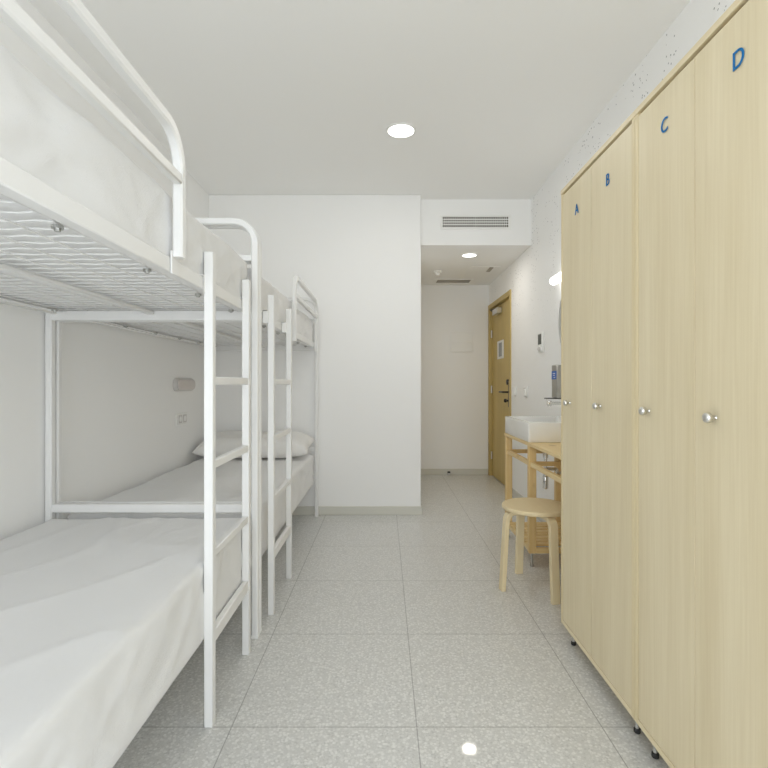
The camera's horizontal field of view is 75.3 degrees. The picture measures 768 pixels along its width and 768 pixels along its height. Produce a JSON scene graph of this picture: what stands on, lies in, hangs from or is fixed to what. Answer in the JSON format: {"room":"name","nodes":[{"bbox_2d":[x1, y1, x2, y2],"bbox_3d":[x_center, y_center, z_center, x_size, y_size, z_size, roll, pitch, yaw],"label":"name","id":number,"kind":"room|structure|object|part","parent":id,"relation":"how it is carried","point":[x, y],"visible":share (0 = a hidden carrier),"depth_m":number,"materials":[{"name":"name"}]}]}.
{"room":"dormitory","nodes":[
{"label":"dormitory","id":0,"kind":"room"},
{"bbox_2d":[0,0,208,539],"bbox_3d":[-1.545,-0.250,2.285,0.100,2.730,7.870,0,0,0],"label":"wall","id":1,"kind":"structure","parent":0,"point":[120,403],"depth_m":2.55,"materials":[{"name":"white paint"}]},
{"bbox_2d":[176,412,186,425],"bbox_3d":[-1.488,0.257,3.665,0.014,0.092,0.190,0,0,0],"label":"wall socket","id":2,"kind":"object","parent":1,"relation":"attached to","point":[181,418],"visible":1,"depth_m":3.65,"materials":[{"name":"white plastic"}]},
{"bbox_2d":[173,378,194,390],"bbox_3d":[-1.474,0.005,3.690,0.042,0.096,0.340,0,0,0],"label":"reading lamp","id":3,"kind":"object","parent":1,"relation":"attached to","point":[179,384],"visible":1,"depth_m":3.62,"materials":[{"name":"grey plastic"}]},
{"bbox_2d":[209,195,420,505],"bbox_3d":[-0.590,-0.250,5.185,1.810,2.730,1.870,0,0,0],"label":"wall partition","id":4,"kind":"structure","parent":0,"point":[359,256],"depth_m":4.25,"materials":[{"name":"white paint"}]},
{"bbox_2d":[292,506,421,514],"bbox_3d":[-0.578,1.079,4.244,1.809,0.072,0.012,0,0,0],"label":"baseboard","id":5,"kind":"structure","parent":4,"relation":"attached to","point":[300,510],"depth_m":4.24,"materials":[{"name":"white"}]},
{"bbox_2d":[29,0,689,199],"bbox_3d":[-0.102,-1.665,2.285,2.985,0.100,7.870,0,0,0],"label":"ceiling","id":6,"kind":"structure","parent":0,"point":[262,97],"depth_m":2.65,"materials":[{"name":"paint"}]},
{"bbox_2d":[386,122,415,137],"bbox_3d":[0.108,-1.611,3.170,0.190,0.007,0.190,0,0,0],"label":"recessed light","id":7,"kind":"object","parent":6,"relation":"in","point":[396,130],"visible":1,"depth_m":3.16,"materials":[{"name":"white plastic"}]},
{"bbox_2d":[113,475,669,767],"bbox_3d":[-0.102,1.165,2.285,2.985,0.100,7.870,0,0,0],"label":"floor","id":8,"kind":"structure","parent":0,"point":[391,641],"depth_m":1.94,"materials":[{"name":"tile"}]},
{"bbox_2d":[0,0,259,727],"bbox_3d":[-1.018,0.193,1.171,0.935,1.844,2.074,0,0,0],"label":"bunk bed","id":9,"kind":"object","parent":8,"relation":"on","point":[17,185],"visible":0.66,"depth_m":1.61,"materials":[{"name":"white metal"}]},
{"bbox_3d":[-1.444,-0.327,1.171,0.020,0.042,2.035,0,0,0],"label":"rail","id":10,"kind":"part","parent":9,"relation":"part of","materials":[{"name":"white metal"}]},
{"bbox_2d":[0,517,241,767],"bbox_3d":[-1.017,0.705,1.175,0.869,0.271,1.996,0,0,0],"label":"mattress","id":11,"kind":"object","parent":9,"relation":"on","point":[99,618],"visible":0.95,"depth_m":1.28,"materials":[{"name":"white fabric"}]},
{"bbox_3d":[-0.594,-0.327,1.171,0.020,0.042,2.035,0,0,0],"label":"rail","id":12,"kind":"part","parent":9,"relation":"part of","materials":[{"name":"white metal"}]},
{"bbox_3d":[-0.566,-0.525,0.787,0.028,0.354,1.205,0,0,0],"label":"guard rail","id":13,"kind":"part","parent":9,"relation":"part of","materials":[{"name":"white metal"}]},
{"bbox_2d":[0,43,246,306],"bbox_3d":[-1.019,-0.441,1.177,0.864,0.216,1.999,0,0,0],"label":"mattress","id":14,"kind":"object","parent":9,"relation":"on","point":[41,135],"visible":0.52,"depth_m":1.10,"materials":[{"name":"white fabric"}]},
{"bbox_3d":[-1.018,0.187,2.193,0.933,1.832,0.030,0,0,0],"label":"frame","id":15,"kind":"part","parent":9,"relation":"part of","materials":[{"name":"white metal"}]},
{"bbox_2d":[55,226,318,632],"bbox_3d":[-1.008,0.193,3.213,0.954,1.844,1.981,0,0,0],"label":"bunk bed","id":16,"kind":"object","parent":8,"relation":"on","point":[268,324],"visible":0.38,"depth_m":2.61,"materials":[{"name":"white metal"}]},
{"bbox_3d":[-1.444,-0.327,3.213,0.020,0.042,1.942,0,0,0],"label":"rail","id":17,"kind":"part","parent":16,"relation":"part of","materials":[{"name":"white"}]},
{"bbox_2d":[67,455,313,554],"bbox_3d":[-1.017,0.706,3.212,0.868,0.267,1.911,0,0,0],"label":"mattress","id":18,"kind":"object","parent":16,"relation":"on","point":[185,483],"visible":0.44,"depth_m":2.85,"materials":[{"name":"white fabric"}]},
{"bbox_2d":[192,431,313,457],"bbox_3d":[-1.016,0.475,3.960,0.885,0.203,0.365,0,0,0],"label":"pillow","id":19,"kind":"object","parent":18,"relation":"on","point":[226,441],"visible":0.45,"depth_m":3.80,"materials":[{"name":"white fabric"}]},
{"bbox_2d":[68,268,312,341],"bbox_3d":[-1.019,-0.440,3.212,0.864,0.213,1.911,0,0,0],"label":"mattress","id":20,"kind":"object","parent":16,"relation":"on","point":[304,324],"visible":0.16,"depth_m":2.83,"materials":[{"name":"white fabric"}]},
{"bbox_3d":[-0.594,-0.327,3.213,0.020,0.042,1.942,0,0,0],"label":"rail","id":21,"kind":"part","parent":16,"relation":"part of","materials":[{"name":"white metal"}]},
{"bbox_3d":[-1.018,0.187,4.188,0.933,1.832,0.030,0,0,0],"label":"frame","id":22,"kind":"part","parent":16,"relation":"part of","materials":[{"name":"white metal"}]},
{"bbox_3d":[-0.566,-0.486,3.645,0.028,0.432,1.040,0,0,0],"label":"guard rail","id":23,"kind":"part","parent":16,"relation":"part of","materials":[{"name":"white metal"}]},
{"bbox_2d":[499,497,560,604],"bbox_3d":[0.832,0.889,2.731,0.364,0.454,0.364,0,0,30],"label":"stool","id":24,"kind":"object","parent":8,"relation":"on","point":[546,509],"visible":0.89,"depth_m":2.68,"materials":[{"name":"brown wood"}]},
{"bbox_3d":[0.708,0.900,2.708,0.162,0.430,0.044,0,0,-10],"label":"leg","id":25,"kind":"part","parent":24,"relation":"part of","materials":[{"name":"brown wood"}]},
{"bbox_3d":[0.808,0.900,2.862,0.044,0.430,0.175,0,0,-10],"label":"leg","id":26,"kind":"part","parent":24,"relation":"part of","materials":[{"name":"brown wood"}]},
{"bbox_3d":[0.832,0.673,2.731,0.364,0.023,0.364,0,0,0],"label":"seat","id":27,"kind":"part","parent":24,"relation":"part of","materials":[{"name":"brown wood"}]},
{"bbox_3d":[0.856,0.900,2.600,0.044,0.430,0.176,0,0,-11],"label":"leg","id":28,"kind":"part","parent":24,"relation":"part of","materials":[{"name":"brown wood"}]},
{"bbox_2d":[504,433,560,566],"bbox_3d":[1.084,0.737,2.935,0.408,0.756,1.420,0,0,0],"label":"stand","id":29,"kind":"object","parent":8,"relation":"on","point":[535,533],"visible":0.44,"depth_m":3.07,"materials":[{"name":"brown wood"}]},
{"bbox_3d":[0.906,0.706,3.623,0.044,0.655,0.044,0,0,0],"label":"leg","id":30,"kind":"part","parent":29,"relation":"part of","materials":[{"name":"brown wood"}]},
{"bbox_3d":[0.901,0.489,3.337,0.022,0.028,0.527,0,0,0],"label":"rail","id":31,"kind":"part","parent":29,"relation":"part of","materials":[{"name":"brown wood"}]},
{"bbox_3d":[0.901,1.016,3.337,0.022,0.026,0.527,0,0,0],"label":"shelf rail","id":32,"kind":"part","parent":29,"relation":"part of","materials":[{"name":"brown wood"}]},
{"bbox_3d":[0.906,0.706,3.052,0.044,0.655,0.044,0,0,0],"label":"leg","id":33,"kind":"part","parent":29,"relation":"part of","materials":[{"name":"brown wood"}]},
{"bbox_2d":[504,433,560,459],"bbox_3d":[1.084,0.368,2.935,0.408,0.019,1.420,0,0,0],"label":"countertop","id":34,"kind":"structure","parent":29,"relation":"on","point":[553,449],"depth_m":2.91,"materials":[{"name":"brown wood"}]},
{"bbox_2d":[505,416,560,488],"bbox_3d":[1.087,0.469,3.345,0.405,0.468,0.590,0,0,0],"label":"basin","id":35,"kind":"object","parent":29,"relation":"on","point":[526,428],"visible":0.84,"depth_m":3.15,"materials":[{"name":"white ceramic"}]},
{"bbox_3d":[1.084,0.297,3.345,0.400,0.124,0.590,0,0,0],"label":"bowl","id":36,"kind":"part","parent":35,"relation":"part of","materials":[{"name":"white ceramic"}]},
{"bbox_3d":[0.901,0.489,2.655,0.022,0.028,0.751,0,0,0],"label":"rail","id":37,"kind":"part","parent":29,"relation":"part of","materials":[{"name":"brown wood"}]},
{"bbox_3d":[1.266,0.706,3.623,0.044,0.655,0.044,0,0,0],"label":"leg","id":38,"kind":"part","parent":29,"relation":"part of","materials":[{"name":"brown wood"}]},
{"bbox_2d":[561,112,640,733],"bbox_3d":[1.011,0.135,1.861,0.526,1.960,0.639,0,0,0],"label":"wardrobe","id":39,"kind":"object","parent":8,"relation":"on","point":[598,203],"visible":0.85,"depth_m":1.78,"materials":[{"name":"brown wood"}]},
{"bbox_3d":[1.024,0.107,2.171,0.499,1.868,0.018,0,0,0],"label":"panel","id":40,"kind":"part","parent":39,"relation":"part of","materials":[{"name":"brown wood"}]},
{"bbox_3d":[0.762,0.079,2.078,0.028,0.025,0.025,0,0,0],"label":"knob","id":41,"kind":"part","parent":39,"relation":"part of","materials":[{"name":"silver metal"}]},
{"bbox_3d":[0.785,0.102,2.012,0.018,1.838,0.296,0,0,0],"label":"cabinet door","id":42,"kind":"part","parent":39,"relation":"part of","materials":[{"name":"brown wood"}]},
{"bbox_3d":[0.762,0.079,1.785,0.028,0.025,0.025,0,0,0],"label":"knob","id":43,"kind":"part","parent":39,"relation":"part of","materials":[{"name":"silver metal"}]},
{"bbox_3d":[1.024,1.032,1.861,0.499,0.018,0.603,0,0,0],"label":"panel","id":44,"kind":"part","parent":39,"relation":"part of","materials":[{"name":"brown wood"}]},
{"bbox_3d":[1.024,-0.836,1.861,0.501,0.018,0.639,0,0,0],"label":"panel","id":45,"kind":"part","parent":39,"relation":"part of","materials":[{"name":"brown wood"}]},
{"bbox_3d":[0.785,0.102,1.711,0.018,1.838,0.300,0,0,0],"label":"cabinet door","id":46,"kind":"part","parent":39,"relation":"part of","materials":[{"name":"brown wood"}]},
{"bbox_3d":[1.024,0.107,1.550,0.499,1.868,0.018,0,0,0],"label":"panel","id":47,"kind":"part","parent":39,"relation":"part of","materials":[{"name":"brown wood"}]},
{"bbox_2d":[634,0,767,767],"bbox_3d":[1.011,0.135,1.240,0.526,1.960,0.599,0,0,0],"label":"wardrobe","id":48,"kind":"object","parent":8,"relation":"on","point":[701,135],"visible":1,"depth_m":1.21,"materials":[{"name":"brown wood"}]},
{"bbox_3d":[1.024,0.107,1.530,0.499,1.868,0.018,0,0,0],"label":"panel","id":49,"kind":"part","parent":48,"relation":"part of","materials":[{"name":"brown wood"}]},
{"bbox_3d":[0.762,0.079,1.459,0.028,0.025,0.025,0,0,0],"label":"knob","id":50,"kind":"part","parent":48,"relation":"part of","materials":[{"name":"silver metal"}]},
{"bbox_3d":[1.024,1.032,1.240,0.499,0.018,0.563,0,0,0],"label":"panel","id":51,"kind":"part","parent":48,"relation":"part of","materials":[{"name":"brown wood"}]},
{"bbox_3d":[0.785,0.102,1.382,0.018,1.838,0.274,0,0,0],"label":"cabinet door","id":52,"kind":"part","parent":48,"relation":"part of","materials":[{"name":"brown wood"}]},
{"bbox_3d":[1.024,-0.836,1.240,0.501,0.018,0.599,0,0,0],"label":"panel","id":53,"kind":"part","parent":48,"relation":"part of","materials":[{"name":"brown wood"}]},
{"bbox_3d":[0.762,0.079,1.166,0.028,0.025,0.025,0,0,0],"label":"knob","id":54,"kind":"part","parent":48,"relation":"part of","materials":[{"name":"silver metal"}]},
{"bbox_3d":[0.785,0.102,1.101,0.018,1.838,0.284,0,0,0],"label":"cabinet door","id":55,"kind":"part","parent":48,"relation":"part of","materials":[{"name":"brown wood"}]},
{"bbox_2d":[421,285,488,468],"bbox_3d":[0.802,-0.250,6.170,0.975,2.730,0.100,0,0,0],"label":"wall","id":56,"kind":"structure","parent":0,"point":[454,385],"depth_m":6.12,"materials":[{"name":"white paint"}]},
{"bbox_2d":[421,469,487,474],"bbox_3d":[0.796,1.077,6.114,0.963,0.075,0.012,0,0,0],"label":"baseboard","id":57,"kind":"structure","parent":56,"relation":"attached to","point":[423,471],"depth_m":6.11,"materials":[{"name":"white"}]},
{"bbox_2d":[421,248,527,284],"bbox_3d":[0.802,-1.245,5.290,0.975,0.060,1.660,0,0,0],"label":"ceiling","id":58,"kind":"structure","parent":0,"point":[450,261],"depth_m":4.98,"materials":[{"name":"paint"}]},
{"bbox_2d":[433,270,441,275],"bbox_3d":[0.575,-1.191,5.360,0.090,0.048,0.090,0,0,0],"label":"smoke detector","id":59,"kind":"object","parent":58,"relation":"attached to","point":[436,272],"visible":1,"depth_m":5.33,"materials":[{"name":"white plastic"}]},
{"bbox_2d":[434,279,472,282],"bbox_3d":[0.818,-1.212,5.872,0.435,0.006,0.225,0,0,0],"label":"ceiling vent","id":60,"kind":"object","parent":58,"relation":"in","point":[436,280],"visible":1,"depth_m":5.83,"materials":[{"name":"white plastic"}]},
{"bbox_2d":[461,253,477,257],"bbox_3d":[0.803,-1.212,4.685,0.154,0.007,0.154,0,0,0],"label":"recessed light","id":61,"kind":"object","parent":58,"relation":"in","point":[467,255],"visible":1,"depth_m":4.68,"materials":[{"name":"white plastic"}]},
{"bbox_2d":[463,254,475,256],"bbox_3d":[0.803,-1.212,4.685,0.130,0.004,0.130,0,0,0],"label":"diffuser","id":62,"kind":"object","parent":61,"relation":"attached to","point":[464,255],"depth_m":4.69,"materials":[{"name":"white plastic"}]},
{"bbox_2d":[464,266,500,276],"bbox_3d":[1.055,-1.208,5.380,0.310,0.014,0.480,0,0,0],"label":"access hatch","id":63,"kind":"object","parent":58,"relation":"attached to","point":[474,271],"visible":1,"depth_m":5.36,"materials":[{"name":"paint"}]},
{"bbox_2d":[421,200,530,247],"bbox_3d":[0.802,-1.415,4.410,0.975,0.400,0.100,0,0,0],"label":"wall","id":64,"kind":"structure","parent":0,"point":[519,235],"depth_m":4.36,"materials":[{"name":"white paint"}]},
{"bbox_2d":[440,214,510,229],"bbox_3d":[0.800,-1.417,4.356,0.616,0.130,0.008,0,0,0],"label":"air vent","id":65,"kind":"object","parent":64,"relation":"in","point":[447,221],"visible":1,"depth_m":4.35,"materials":[{"name":"white plastic"}]},
{"bbox_2d":[489,0,734,499],"bbox_3d":[1.350,-0.250,2.285,0.120,2.730,7.870,0,0,0],"label":"wall","id":66,"kind":"structure","parent":0,"point":[535,302],"depth_m":3.88,"materials":[{"name":"white paint"}]},
{"bbox_2d":[488,289,510,484],"bbox_3d":[1.300,0.077,5.580,0.119,2.075,1.070,0,0,0],"label":"door","id":67,"kind":"structure","parent":66,"relation":"in","point":[499,311],"depth_m":5.67,"materials":[{"name":"brown wood"}]},
{"bbox_2d":[512,386,516,395],"bbox_3d":[1.277,0.070,4.885,0.026,0.100,0.090,0,0,0],"label":"light switch","id":68,"kind":"object","parent":66,"relation":"attached to","point":[514,389],"visible":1,"depth_m":4.86,"materials":[{"name":"white plastic"}]},
{"bbox_2d":[523,386,527,396],"bbox_3d":[1.277,0.070,4.505,0.026,0.100,0.090,0,0,0],"label":"light switch","id":69,"kind":"object","parent":66,"relation":"attached to","point":[525,389],"visible":1,"depth_m":4.47,"materials":[{"name":"white plastic"}]},
{"bbox_2d":[512,488,545,521],"bbox_3d":[1.284,1.079,1.770,0.012,0.072,6.540,0,0,0],"label":"baseboard","id":70,"kind":"structure","parent":66,"relation":"attached to","point":[515,494],"depth_m":4.78,"materials":[{"name":"white"}]},
{"bbox_2d":[537,332,543,352],"bbox_3d":[1.273,-0.340,4.067,0.034,0.160,0.115,0,0,0],"label":"thermostat","id":71,"kind":"object","parent":66,"relation":"attached to","point":[540,348],"visible":1,"depth_m":4.04,"materials":[{"name":"white plastic"}]},
{"bbox_2d":[544,365,560,398],"bbox_3d":[1.201,-0.015,3.425,0.178,0.235,0.106,0,0,0],"label":"soap dispenser","id":72,"kind":"object","parent":66,"relation":"attached to","point":[556,369],"visible":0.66,"depth_m":3.38,"materials":[{"name":"silver metal"}]},
{"bbox_2d":[547,401,560,405],"bbox_3d":[1.194,0.108,3.296,0.192,0.107,0.162,0,0,0],"label":"tap","id":73,"kind":"object","parent":66,"relation":"attached to","point":[549,403],"visible":0.34,"depth_m":3.33,"materials":[{"name":"silver metal"}]},
{"bbox_2d":[549,272,560,284],"bbox_3d":[1.249,-0.742,3.335,0.082,0.078,0.650,0,0,0],"label":"wall lamp","id":74,"kind":"object","parent":66,"relation":"attached to","point":[556,279],"visible":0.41,"depth_m":3.53,"materials":[{"name":"white"}]},
{"bbox_2d":[558,299,560,346],"bbox_3d":[1.280,-0.440,3.345,0.020,0.600,0.600,0,0,0],"label":"round mirror","id":75,"kind":"object","parent":66,"relation":"attached to","point":[559,310],"visible":0.17,"depth_m":3.61,"materials":[{"name":"white mirror"}]},
{"bbox_2d":[559,306,560,339],"bbox_3d":[1.276,-0.440,3.345,0.002,0.566,0.566,0,0,0],"label":"mirror glass","id":76,"kind":"object","parent":75,"relation":"attached to","point":[559,306],"depth_m":3.60,"materials":[{"name":"white"}]}
]}

